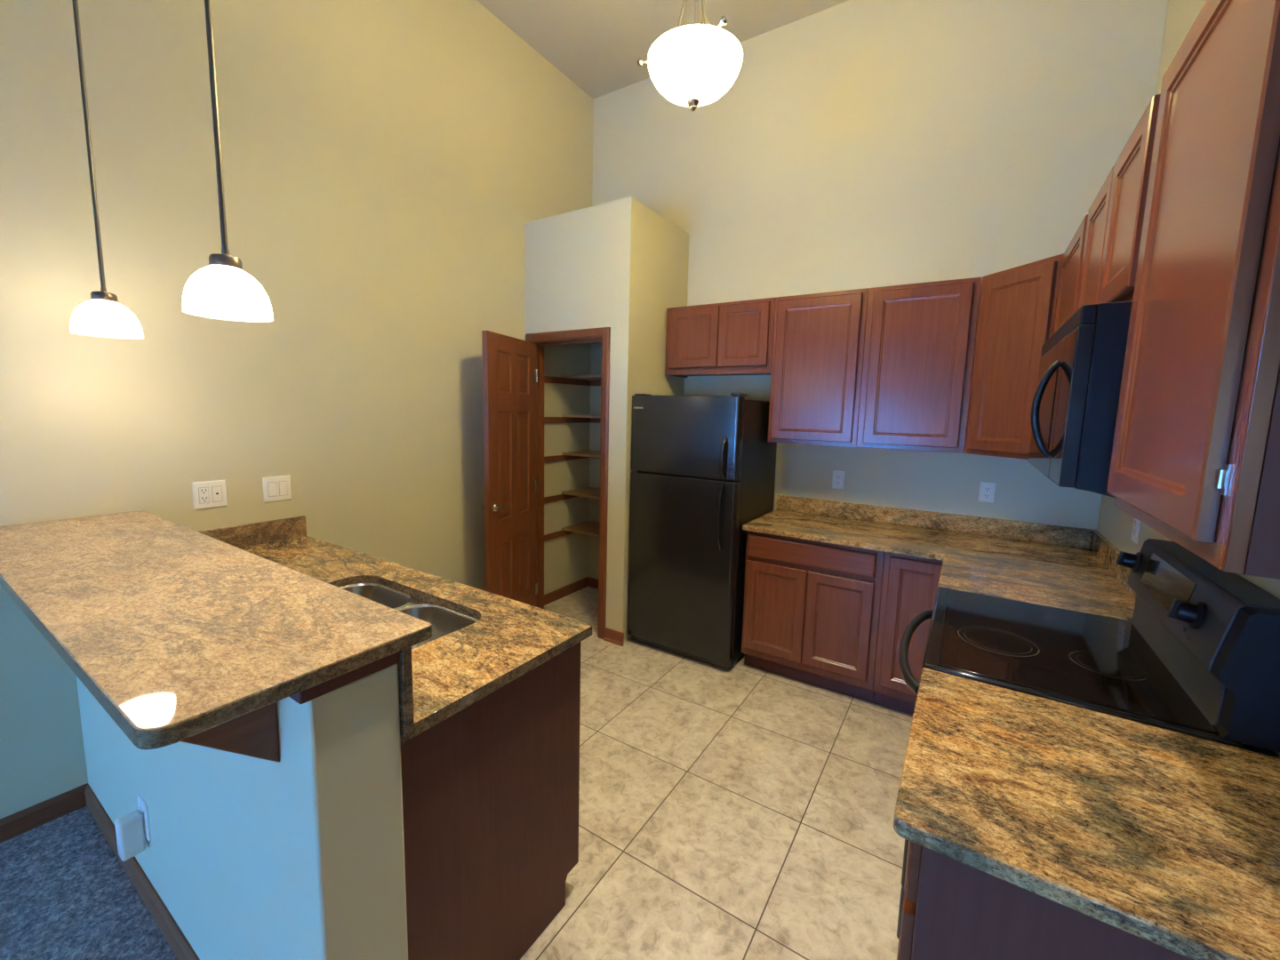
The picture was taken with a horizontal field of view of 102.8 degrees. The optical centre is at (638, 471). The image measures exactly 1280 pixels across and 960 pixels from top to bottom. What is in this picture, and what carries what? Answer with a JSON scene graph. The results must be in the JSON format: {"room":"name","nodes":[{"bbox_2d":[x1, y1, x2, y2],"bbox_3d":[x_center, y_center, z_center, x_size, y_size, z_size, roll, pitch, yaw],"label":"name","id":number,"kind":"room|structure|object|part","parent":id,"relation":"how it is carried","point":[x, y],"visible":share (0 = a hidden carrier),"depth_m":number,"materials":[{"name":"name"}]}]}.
{"room":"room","nodes":[
{"label":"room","id":0,"kind":"room"},
{"bbox_2d":[0,806,177,959],"bbox_3d":[-1.043,1.774,-1.306,5.720,0.108,4.408,6,8,32],"label":"floor","id":1,"kind":"structure","parent":0,"point":[66,894],"depth_m":1.60,"materials":[{"name":"blue carpet"}]},
{"bbox_2d":[75,663,407,959],"bbox_3d":[-1.313,0.839,1.503,1.851,1.074,0.179,6,8,32],"label":"wall","id":2,"kind":"structure","parent":0,"point":[300,856],"depth_m":1.04,"materials":[{"name":"beige paint"}]},
{"bbox_2d":[114,809,145,861],"bbox_3d":[-1.517,1.085,1.527,0.048,0.120,0.053,6,8,32],"label":"plug adapter","id":3,"kind":"object","parent":2,"relation":"attached to","point":[129,828],"visible":1,"depth_m":1.51,"materials":[{"name":"white plastic"}]},
{"bbox_2d":[137,794,151,840],"bbox_3d":[-1.500,1.050,1.549,0.074,0.118,0.008,6,8,32],"label":"wall outlet","id":4,"kind":"object","parent":2,"relation":"attached to","point":[142,805],"visible":0.75,"depth_m":1.54,"materials":[{"name":"white plastic"}]},
{"bbox_2d":[138,806,143,818],"bbox_3d":[-1.500,1.030,1.544,0.034,0.029,0.002,6,8,32],"label":"receptacle","id":5,"kind":"object","parent":4,"relation":"attached to","point":[140,808],"depth_m":1.54,"materials":[{"name":"white plastic"}]},
{"bbox_2d":[180,702,279,762],"bbox_3d":[-0.742,0.458,0.876,0.038,0.197,0.204,6,8,32],"label":"bracket","id":6,"kind":"object","parent":2,"relation":"attached to","point":[254,733],"visible":0.29,"depth_m":0.91,"materials":[{"name":"brown wood"}]},
{"bbox_2d":[288,651,399,703],"bbox_3d":[-1.298,0.292,1.433,1.856,0.030,0.181,6,8,32],"label":"cap","id":7,"kind":"object","parent":2,"relation":"on","point":[313,692],"visible":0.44,"depth_m":0.92,"materials":[{"name":"brown wood"}]},
{"bbox_2d":[0,510,431,749],"bbox_3d":[-1.326,0.269,1.370,1.870,0.030,0.446,6,8,32],"label":"countertop","id":8,"kind":"structure","parent":7,"relation":"on","point":[178,632],"depth_m":1.04,"materials":[{"name":"stone"}]},
{"bbox_2d":[397,646,414,736],"bbox_3d":[-1.233,0.363,1.521,1.841,0.189,0.020,6,8,32],"label":"backsplash","id":9,"kind":"structure","parent":2,"relation":"attached to","point":[405,690],"depth_m":1.02,"materials":[{"name":"stone"}]},
{"bbox_2d":[0,0,593,818],"bbox_3d":[-2.468,-0.613,1.303,0.120,4.150,7.640,6,8,32],"label":"wall","id":10,"kind":"structure","parent":0,"point":[386,164],"depth_m":2.35,"materials":[{"name":"beige paint"}]},
{"bbox_2d":[0,783,87,843],"bbox_3d":[-3.302,1.442,0.201,0.013,0.082,4.289,6,8,32],"label":"baseboard","id":11,"kind":"structure","parent":10,"relation":"attached to","point":[12,826],"depth_m":1.89,"materials":[{"name":"brown wood"}]},
{"bbox_2d":[192,480,227,510],"bbox_3d":[-1.867,0.100,2.232,0.010,0.118,0.118,6,8,32],"label":"wall outlet","id":12,"kind":"object","parent":10,"relation":"attached to","point":[207,494],"visible":1,"depth_m":2.23,"materials":[{"name":"white plastic"}]},
{"bbox_2d":[198,487,209,503],"bbox_3d":[-1.878,0.102,2.212,0.002,0.066,0.033,6,8,32],"label":"receptacle","id":13,"kind":"object","parent":12,"relation":"attached to","point":[204,492],"depth_m":2.21,"materials":[{"name":"white plastic"}]},
{"bbox_2d":[262,475,291,503],"bbox_3d":[-1.726,0.082,2.449,0.012,0.120,0.118,6,8,32],"label":"light switch","id":14,"kind":"object","parent":10,"relation":"attached to","point":[275,488],"visible":1,"depth_m":2.44,"materials":[{"name":"white plastic"}]},
{"bbox_2d":[544,576,587,605],"bbox_3d":[-0.630,1.014,4.309,0.013,0.083,0.645,6,8,32],"label":"baseboard","id":15,"kind":"structure","parent":10,"relation":"attached to","point":[549,597],"depth_m":4.32,"materials":[{"name":"brown wood"}]},
{"bbox_2d":[524,196,688,642],"bbox_3d":[-0.248,-0.327,3.860,0.909,2.871,0.769,6,8,32],"label":"wall","id":16,"kind":"structure","parent":0,"point":[620,265],"depth_m":3.39,"materials":[{"name":"beige paint"}]},
{"bbox_2d":[481,330,537,607],"bbox_3d":[-0.851,0.125,3.475,0.151,2.022,0.622,3,7,17],"label":"door","id":17,"kind":"structure","parent":16,"relation":"in","point":[509,371],"depth_m":3.40,"materials":[{"name":"brown wood"}]},
{"bbox_3d":[-0.868,0.226,3.277,0.058,0.056,0.139,3,7,17],"label":"handle","id":18,"kind":"part","parent":17,"relation":"part of","materials":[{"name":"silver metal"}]},
{"bbox_2d":[525,327,610,639],"bbox_3d":[-0.489,0.078,3.656,0.744,2.104,0.130,6,8,32],"label":"door frame","id":19,"kind":"structure","parent":16,"relation":"attached to","point":[602,335],"depth_m":3.51,"materials":[{"name":"brown wood"}]},
{"bbox_2d":[544,520,599,541],"bbox_3d":[-0.284,0.527,4.042,0.796,0.066,0.654,6,8,32],"label":"shelf","id":20,"kind":"object","parent":16,"relation":"attached to","point":[591,528],"visible":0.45,"depth_m":4.20,"materials":[{"name":"brown wood"}]},
{"bbox_2d":[544,487,599,503],"bbox_3d":[-0.277,0.228,4.005,0.796,0.066,0.654,6,8,32],"label":"shelf","id":21,"kind":"object","parent":16,"relation":"attached to","point":[593,492],"visible":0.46,"depth_m":4.16,"materials":[{"name":"brown wood"}]},
{"bbox_2d":[544,449,599,463],"bbox_3d":[-0.269,-0.092,3.967,0.796,0.066,0.654,6,8,32],"label":"shelf","id":22,"kind":"object","parent":16,"relation":"attached to","point":[580,454],"visible":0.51,"depth_m":4.11,"materials":[{"name":"brown wood"}]},
{"bbox_2d":[544,375,600,385],"bbox_3d":[-0.255,-0.703,3.892,0.796,0.066,0.654,6,8,32],"label":"shelf","id":23,"kind":"object","parent":16,"relation":"attached to","point":[572,380],"visible":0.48,"depth_m":4.08,"materials":[{"name":"brown wood"}]},
{"bbox_2d":[544,414,600,423],"bbox_3d":[-0.262,-0.396,3.930,0.796,0.066,0.654,6,8,32],"label":"shelf","id":24,"kind":"object","parent":16,"relation":"attached to","point":[565,418],"visible":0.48,"depth_m":4.10,"materials":[{"name":"brown wood"}]},
{"bbox_2d":[587,576,598,589],"bbox_3d":[-0.121,1.018,4.373,0.799,0.083,0.013,6,8,32],"label":"baseboard","id":25,"kind":"structure","parent":16,"relation":"attached to","point":[592,582],"depth_m":4.55,"materials":[{"name":"brown wood"}]},
{"bbox_2d":[603,637,623,646],"bbox_3d":[-0.170,1.158,3.482,0.160,0.018,0.012,6,8,32],"label":"trim","id":26,"kind":"structure","parent":16,"relation":"attached to","point":[604,638],"depth_m":3.48,"materials":[{"name":"brown wood"}]},
{"bbox_2d":[604,627,623,644],"bbox_3d":[-0.165,1.124,3.492,0.152,0.083,0.013,6,8,32],"label":"baseboard","id":27,"kind":"structure","parent":16,"relation":"attached to","point":[617,636],"depth_m":3.48,"materials":[{"name":"brown wood"}]},
{"bbox_2d":[476,0,848,98],"bbox_3d":[-0.068,-2.484,-0.457,5.720,0.100,7.640,6,8,32],"label":"ceiling","id":28,"kind":"structure","parent":0,"point":[597,44],"depth_m":3.30,"materials":[{"name":"paint"}]},
{"bbox_2d":[69,0,143,338],"bbox_3d":[-1.718,-1.573,1.546,0.168,2.265,0.168,6,8,32],"label":"pendant lamp","id":29,"kind":"object","parent":28,"relation":"hanging from","point":[102,316],"visible":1,"depth_m":1.62,"materials":[{"name":"white glass"}]},
{"bbox_3d":[-1.716,-1.635,1.538,0.012,2.101,0.012,6,8,32],"label":"rod","id":30,"kind":"part","parent":29,"relation":"part of","materials":[{"name":"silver metal"}]},
{"bbox_2d":[90,287,118,303],"bbox_3d":[-1.741,-0.559,1.669,0.061,0.078,0.061,6,8,32],"label":"socket","id":31,"kind":"object","parent":29,"relation":"attached to","point":[102,296],"depth_m":1.65,"materials":[{"name":"brown metal"}]},
{"bbox_3d":[-1.743,-0.503,1.675,0.168,0.109,0.168,6,8,32],"label":"lamp shade","id":32,"kind":"part","parent":29,"relation":"part of","materials":[{"name":"white glass"}]},
{"bbox_2d":[182,0,273,321],"bbox_3d":[-0.938,-1.494,1.071,0.168,2.270,0.168,6,8,32],"label":"pendant lamp","id":33,"kind":"object","parent":28,"relation":"hanging from","point":[220,290],"visible":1,"depth_m":1.16,"materials":[{"name":"white glass"}]},
{"bbox_3d":[-0.936,-1.557,1.063,0.012,2.106,0.012,6,8,32],"label":"rod","id":34,"kind":"part","parent":33,"relation":"part of","materials":[{"name":"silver metal"}]},
{"bbox_2d":[208,248,242,270],"bbox_3d":[-0.962,-0.478,1.194,0.061,0.078,0.061,6,8,32],"label":"socket","id":35,"kind":"object","parent":33,"relation":"attached to","point":[223,260],"depth_m":1.17,"materials":[{"name":"brown metal"}]},
{"bbox_3d":[-0.963,-0.422,1.201,0.168,0.109,0.168,6,8,32],"label":"lamp shade","id":36,"kind":"part","parent":33,"relation":"part of","materials":[{"name":"white glass"}]},
{"bbox_2d":[637,0,742,111],"bbox_3d":[0.229,-2.044,1.901,0.385,1.325,0.398,6,8,32],"label":"pendant","id":37,"kind":"object","parent":28,"relation":"hanging from","point":[692,66],"visible":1,"depth_m":1.85,"materials":[{"name":"white glass"}]},
{"bbox_3d":[0.006,-1.574,1.964,0.020,0.026,0.025,2,7,8],"label":"rim knob","id":38,"kind":"part","parent":37,"relation":"part of","materials":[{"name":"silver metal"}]},
{"bbox_3d":[0.104,-1.719,1.934,0.181,0.313,0.012,2,7,8],"label":"arm","id":39,"kind":"part","parent":37,"relation":"part of","materials":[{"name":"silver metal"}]},
{"bbox_3d":[0.212,-1.492,1.945,0.356,0.139,0.356,6,8,32],"label":"lamp shade","id":40,"kind":"part","parent":37,"relation":"part of","materials":[{"name":"white glass"}]},
{"bbox_3d":[0.216,-1.647,1.927,0.016,0.428,0.016,6,8,32],"label":"stem","id":41,"kind":"part","parent":37,"relation":"part of","materials":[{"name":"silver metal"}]},
{"bbox_3d":[0.288,-1.724,2.008,0.012,0.313,0.181,7,9,37],"label":"arm","id":42,"kind":"part","parent":37,"relation":"part of","materials":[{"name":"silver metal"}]},
{"bbox_3d":[0.261,-1.701,1.811,0.153,0.313,0.111,6,8,32],"label":"arm","id":43,"kind":"part","parent":37,"relation":"part of","materials":[{"name":"silver metal"}]},
{"bbox_3d":[0.293,-1.540,1.743,0.025,0.026,0.020,-1,7,-22],"label":"rim knob","id":44,"kind":"part","parent":37,"relation":"part of","materials":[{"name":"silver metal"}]},
{"bbox_2d":[520,586,912,959],"bbox_3d":[1.032,1.440,1.884,5.720,0.100,3.231,6,8,32],"label":"floor","id":45,"kind":"structure","parent":0,"point":[743,812],"depth_m":2.02,"materials":[{"name":"tile"}]},
{"bbox_2d":[342,584,580,959],"bbox_3d":[-1.106,0.896,1.875,1.804,0.882,0.640,6,8,32],"label":"base cabinet","id":46,"kind":"object","parent":45,"relation":"on","point":[491,790],"visible":0.28,"depth_m":1.34,"materials":[{"name":"brown wood"}]},
{"bbox_2d":[198,515,592,744],"bbox_3d":[-1.069,0.350,1.793,1.861,0.220,0.654,6,8,32],"label":"countertop","id":47,"kind":"structure","parent":46,"relation":"on","point":[438,678],"depth_m":1.56,"materials":[{"name":"stone"}]},
{"bbox_2d":[340,583,478,648],"bbox_3d":[-0.891,0.572,1.675,0.768,0.182,0.465,6,8,32],"label":"double sink","id":48,"kind":"object","parent":47,"relation":"in","point":[444,622],"visible":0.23,"depth_m":1.80,"materials":[{"name":"silver metal"}]},
{"bbox_3d":[-1.049,0.558,1.777,0.348,0.178,0.421,6,8,32],"label":"bowl","id":49,"kind":"part","parent":48,"relation":"part of","materials":[{"name":"silver metal"}]},
{"bbox_3d":[-0.735,0.590,1.576,0.352,0.178,0.421,6,8,32],"label":"bowl","id":50,"kind":"part","parent":48,"relation":"part of","materials":[{"name":"silver metal"}]},
{"bbox_3d":[-0.362,0.972,1.386,0.018,0.881,0.617,6,8,32],"label":"panel","id":51,"kind":"part","parent":46,"relation":"part of","materials":[{"name":"brown wood"}]},
{"bbox_2d":[626,392,776,670],"bbox_3d":[0.429,0.332,3.462,0.744,1.690,0.754,6,8,32],"label":"refrigerator","id":52,"kind":"object","parent":45,"relation":"on","point":[703,467],"visible":0.94,"depth_m":3.16,"materials":[{"name":"black metal"}]},
{"bbox_3d":[0.262,0.582,3.241,0.744,1.111,0.066,6,8,32],"label":"fridge door","id":53,"kind":"part","parent":52,"relation":"part of","materials":[{"name":"black metal"}]},
{"bbox_3d":[0.281,-0.221,3.143,0.744,0.486,0.066,6,8,32],"label":"freezer door","id":54,"kind":"part","parent":52,"relation":"part of","materials":[{"name":"black metal"}]},
{"bbox_3d":[0.483,0.269,2.999,0.020,0.400,0.051,7,9,40],"label":"handle","id":55,"kind":"part","parent":52,"relation":"part of","materials":[{"name":"black"}]},
{"bbox_3d":[0.491,-0.076,2.958,0.028,0.236,0.044,6,8,32],"label":"handle","id":56,"kind":"part","parent":52,"relation":"part of","materials":[{"name":"black"}]},
{"bbox_2d":[741,530,884,703],"bbox_3d":[1.119,0.791,3.168,0.752,0.882,0.626,6,8,32],"label":"base cabinet","id":57,"kind":"object","parent":45,"relation":"on","point":[812,609],"visible":0.76,"depth_m":2.89,"materials":[{"name":"brown wood"}]},
{"bbox_3d":[0.800,0.819,3.016,0.352,0.550,0.020,6,8,32],"label":"door","id":58,"kind":"part","parent":57,"relation":"part of","materials":[{"name":"brown wood"}]},
{"bbox_3d":[0.955,0.468,2.878,0.702,0.130,0.020,6,8,32],"label":"drawer","id":59,"kind":"part","parent":57,"relation":"part of","materials":[{"name":"brown wood"}]},
{"bbox_3d":[1.098,0.849,2.825,0.342,0.550,0.020,6,8,32],"label":"door","id":60,"kind":"part","parent":57,"relation":"part of","materials":[{"name":"brown wood"}]},
{"bbox_2d":[872,552,943,714],"bbox_3d":[1.660,0.888,2.475,0.914,0.882,1.212,6,8,32],"label":"base cabinet","id":61,"kind":"object","parent":45,"relation":"on","point":[909,585],"visible":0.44,"depth_m":2.64,"materials":[{"name":"brown wood"}]},
{"bbox_2d":[742,494,1135,620],"bbox_3d":[1.351,0.351,2.621,1.689,0.133,1.216,6,8,32],"label":"countertop","id":62,"kind":"structure","parent":61,"relation":"on","point":[1058,566],"depth_m":2.65,"materials":[{"name":"stone"}]},
{"bbox_2d":[896,840,1191,959],"bbox_3d":[0.875,1.050,0.993,0.640,0.882,0.604,6,8,32],"label":"base cabinet","id":63,"kind":"object","parent":45,"relation":"on","point":[953,909],"visible":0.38,"depth_m":0.81,"materials":[{"name":"brown wood"}]},
{"bbox_3d":[0.619,1.038,1.167,0.020,0.550,0.530,6,8,32],"label":"door","id":64,"kind":"part","parent":63,"relation":"part of","materials":[{"name":"brown wood"}]},
{"bbox_3d":[0.628,0.673,1.123,0.020,0.130,0.530,6,8,32],"label":"drawer","id":65,"kind":"part","parent":63,"relation":"part of","materials":[{"name":"brown wood"}]},
{"bbox_3d":[0.638,0.974,1.149,0.018,0.780,0.588,6,8,32],"label":"frame","id":66,"kind":"part","parent":63,"relation":"part of","materials":[{"name":"brown wood"}]},
{"bbox_2d":[893,667,1279,959],"bbox_3d":[0.870,0.544,0.935,0.653,0.133,0.622,6,8,32],"label":"countertop","id":67,"kind":"structure","parent":63,"relation":"on","point":[1168,839],"depth_m":0.88,"materials":[{"name":"stone"}]},
{"bbox_2d":[896,538,1279,938],"bbox_3d":[1.203,0.813,1.579,0.731,1.186,0.758,6,8,32],"label":"range","id":68,"kind":"object","parent":45,"relation":"on","point":[1197,655],"visible":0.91,"depth_m":1.32,"materials":[{"name":"black metal"}]},
{"bbox_3d":[0.967,1.245,1.778,0.030,0.160,0.748,6,8,32],"label":"storage drawer","id":69,"kind":"part","parent":68,"relation":"part of","materials":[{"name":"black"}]},
{"bbox_3d":[0.939,0.578,1.725,0.090,0.032,0.681,6,8,32],"label":"door handle","id":70,"kind":"part","parent":68,"relation":"part of","materials":[{"name":"black"}]},
{"bbox_3d":[0.975,0.835,1.729,0.032,0.645,0.748,6,8,32],"label":"oven door","id":71,"kind":"part","parent":68,"relation":"part of","materials":[{"name":"black"}]},
{"bbox_2d":[922,586,1243,749],"bbox_3d":[1.220,0.518,1.536,0.588,0.021,0.758,6,8,32],"label":"cooktop","id":72,"kind":"object","parent":68,"relation":"in","point":[1110,666],"depth_m":1.41,"materials":[{"name":"black glass"}]},
{"bbox_3d":[1.598,0.292,1.667,0.058,0.068,0.068,6,8,32],"label":"knob","id":73,"kind":"part","parent":68,"relation":"part of","materials":[{"name":"black plastic"}]},
{"bbox_3d":[1.474,0.312,1.427,0.025,0.100,0.355,6,8,32],"label":"display panel","id":74,"kind":"part","parent":68,"relation":"part of","materials":[{"name":"black ceramic"}]},
{"bbox_3d":[1.309,0.339,1.223,0.058,0.068,0.068,6,8,32],"label":"knob","id":75,"kind":"part","parent":68,"relation":"part of","materials":[{"name":"black plastic"}]},
{"bbox_2d":[587,0,1167,579],"bbox_3d":[1.088,-0.792,3.474,3.486,4.150,0.120,6,8,32],"label":"wall","id":76,"kind":"structure","parent":0,"point":[852,144],"depth_m":3.04,"materials":[{"name":"beige paint"}]},
{"bbox_2d":[664,297,775,377],"bbox_3d":[0.596,-0.892,3.505,0.766,0.459,0.334,6,8,32],"label":"upper cabinet","id":77,"kind":"object","parent":76,"relation":"attached to","point":[733,338],"visible":0.98,"depth_m":3.35,"materials":[{"name":"brown wood"}]},
{"bbox_3d":[0.372,-0.903,3.461,0.362,0.392,0.020,6,8,32],"label":"door","id":78,"kind":"part","parent":77,"relation":"part of","materials":[{"name":"brown wood"}]},
{"bbox_3d":[0.669,-0.873,3.272,0.333,0.392,0.020,6,8,32],"label":"door","id":79,"kind":"part","parent":77,"relation":"part of","materials":[{"name":"brown wood"}]},
{"bbox_2d":[768,288,868,447],"bbox_3d":[1.135,-0.621,3.183,0.530,0.893,0.334,6,8,32],"label":"upper cabinet","id":80,"kind":"object","parent":76,"relation":"attached to","point":[818,344],"visible":0.93,"depth_m":3.04,"materials":[{"name":"brown wood"}]},
{"bbox_2d":[832,470,845,489],"bbox_3d":[1.309,0.055,3.343,0.074,0.120,0.008,6,8,32],"label":"wall outlet","id":81,"kind":"object","parent":76,"relation":"attached to","point":[838,476],"visible":1,"depth_m":3.34,"materials":[{"name":"white plastic"}]},
{"bbox_2d":[856,277,982,453],"bbox_3d":[1.581,-0.576,2.897,0.530,0.893,0.334,6,8,32],"label":"upper cabinet","id":82,"kind":"object","parent":76,"relation":"attached to","point":[920,339],"visible":0.99,"depth_m":2.75,"materials":[{"name":"brown wood"}]},
{"bbox_2d":[776,494,1092,548],"bbox_3d":[1.668,0.281,3.124,1.668,0.102,0.020,6,8,32],"label":"backsplash","id":83,"kind":"structure","parent":76,"relation":"attached to","point":[994,527],"depth_m":3.02,"materials":[{"name":"stone"}]},
{"bbox_2d":[978,481,995,503],"bbox_3d":[1.985,0.119,2.909,0.074,0.114,0.008,6,8,32],"label":"wall outlet","id":84,"kind":"object","parent":76,"relation":"attached to","point":[987,491],"visible":1,"depth_m":2.91,"materials":[{"name":"white plastic"}]},
{"bbox_2d":[983,493,990,498],"bbox_3d":[1.983,0.139,2.909,0.034,0.029,0.002,6,8,32],"label":"receptacle","id":85,"kind":"object","parent":84,"relation":"attached to","point":[985,495],"depth_m":2.91,"materials":[{"name":"white plastic"}]},
{"bbox_2d":[984,486,991,491],"bbox_3d":[1.984,0.099,2.905,0.034,0.029,0.002,6,8,32],"label":"receptacle","id":86,"kind":"object","parent":84,"relation":"attached to","point":[986,488],"depth_m":2.90,"materials":[{"name":"white plastic"}]},
{"bbox_2d":[1096,0,1279,756],"bbox_3d":[1.729,-0.523,1.385,0.120,4.150,2.720,6,8,32],"label":"wall","id":87,"kind":"structure","parent":0,"point":[1115,524],"depth_m":2.22,"materials":[{"name":"beige paint"}]},
{"bbox_2d":[964,253,1063,459],"bbox_3d":[1.985,-0.515,2.476,0.608,0.893,0.608,6,8,32],"label":"upper cabinet","id":88,"kind":"object","parent":87,"relation":"attached to","point":[1017,308],"visible":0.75,"depth_m":2.42,"materials":[{"name":"brown wood"}]},
{"bbox_2d":[1052,214,1087,335],"bbox_3d":[1.770,-0.450,1.895,0.334,0.893,0.605,6,8,32],"label":"upper cabinet","id":89,"kind":"object","parent":87,"relation":"attached to","point":[1071,260],"visible":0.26,"depth_m":1.92,"materials":[{"name":"brown wood"}]},
{"bbox_2d":[1076,93,1160,311],"bbox_3d":[1.404,-0.614,1.297,0.334,0.440,0.759,6,8,32],"label":"upper cabinet","id":90,"kind":"object","parent":87,"relation":"attached to","point":[1116,215],"visible":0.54,"depth_m":1.26,"materials":[{"name":"brown wood"}]},
{"bbox_2d":[1028,300,1132,497],"bbox_3d":[1.339,-0.172,1.385,0.463,0.443,0.756,6,8,32],"label":"microwave","id":91,"kind":"object","parent":90,"relation":"attached to","point":[1076,401],"visible":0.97,"depth_m":1.16,"materials":[{"name":"black metal"}]},
{"bbox_3d":[1.079,-0.165,1.359,0.056,0.256,0.018,6,8,32],"label":"handle","id":92,"kind":"part","parent":91,"relation":"part of","materials":[{"name":"black"}]},
{"bbox_3d":[1.250,-0.187,1.552,0.030,0.366,0.570,6,8,32],"label":"door","id":93,"kind":"part","parent":91,"relation":"part of","materials":[{"name":"black ceramic"}]},
{"bbox_3d":[1.032,-0.155,1.244,0.001,0.357,0.177,6,8,32],"label":"touch glass","id":94,"kind":"part","parent":91,"relation":"part of","materials":[{"name":"black glass"}]},
{"bbox_3d":[1.045,-0.154,1.236,0.029,0.366,0.184,6,8,32],"label":"control panel","id":95,"kind":"part","parent":91,"relation":"part of","materials":[{"name":"black plastic"}]},
{"bbox_3d":[1.370,-0.643,1.530,0.020,0.388,0.350,6,8,32],"label":"door","id":96,"kind":"part","parent":90,"relation":"part of","materials":[{"name":"brown wood"}]},
{"bbox_3d":[1.290,-0.626,1.370,0.018,0.440,0.759,6,8,32],"label":"frame","id":97,"kind":"part","parent":90,"relation":"part of","materials":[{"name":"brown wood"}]},
{"bbox_2d":[1130,517,1140,543],"bbox_3d":[2.014,0.226,2.069,0.008,0.118,0.074,6,8,32],"label":"wall outlet","id":98,"kind":"object","parent":87,"relation":"attached to","point":[1136,523],"visible":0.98,"depth_m":2.06,"materials":[{"name":"white plastic"}]},
{"bbox_2d":[1106,0,1279,579],"bbox_3d":[1.033,-0.330,0.761,0.334,0.893,0.588,6,8,32],"label":"upper cabinet","id":99,"kind":"object","parent":87,"relation":"attached to","point":[1196,456],"visible":1,"depth_m":0.72,"materials":[{"name":"brown wood"}]}
]}

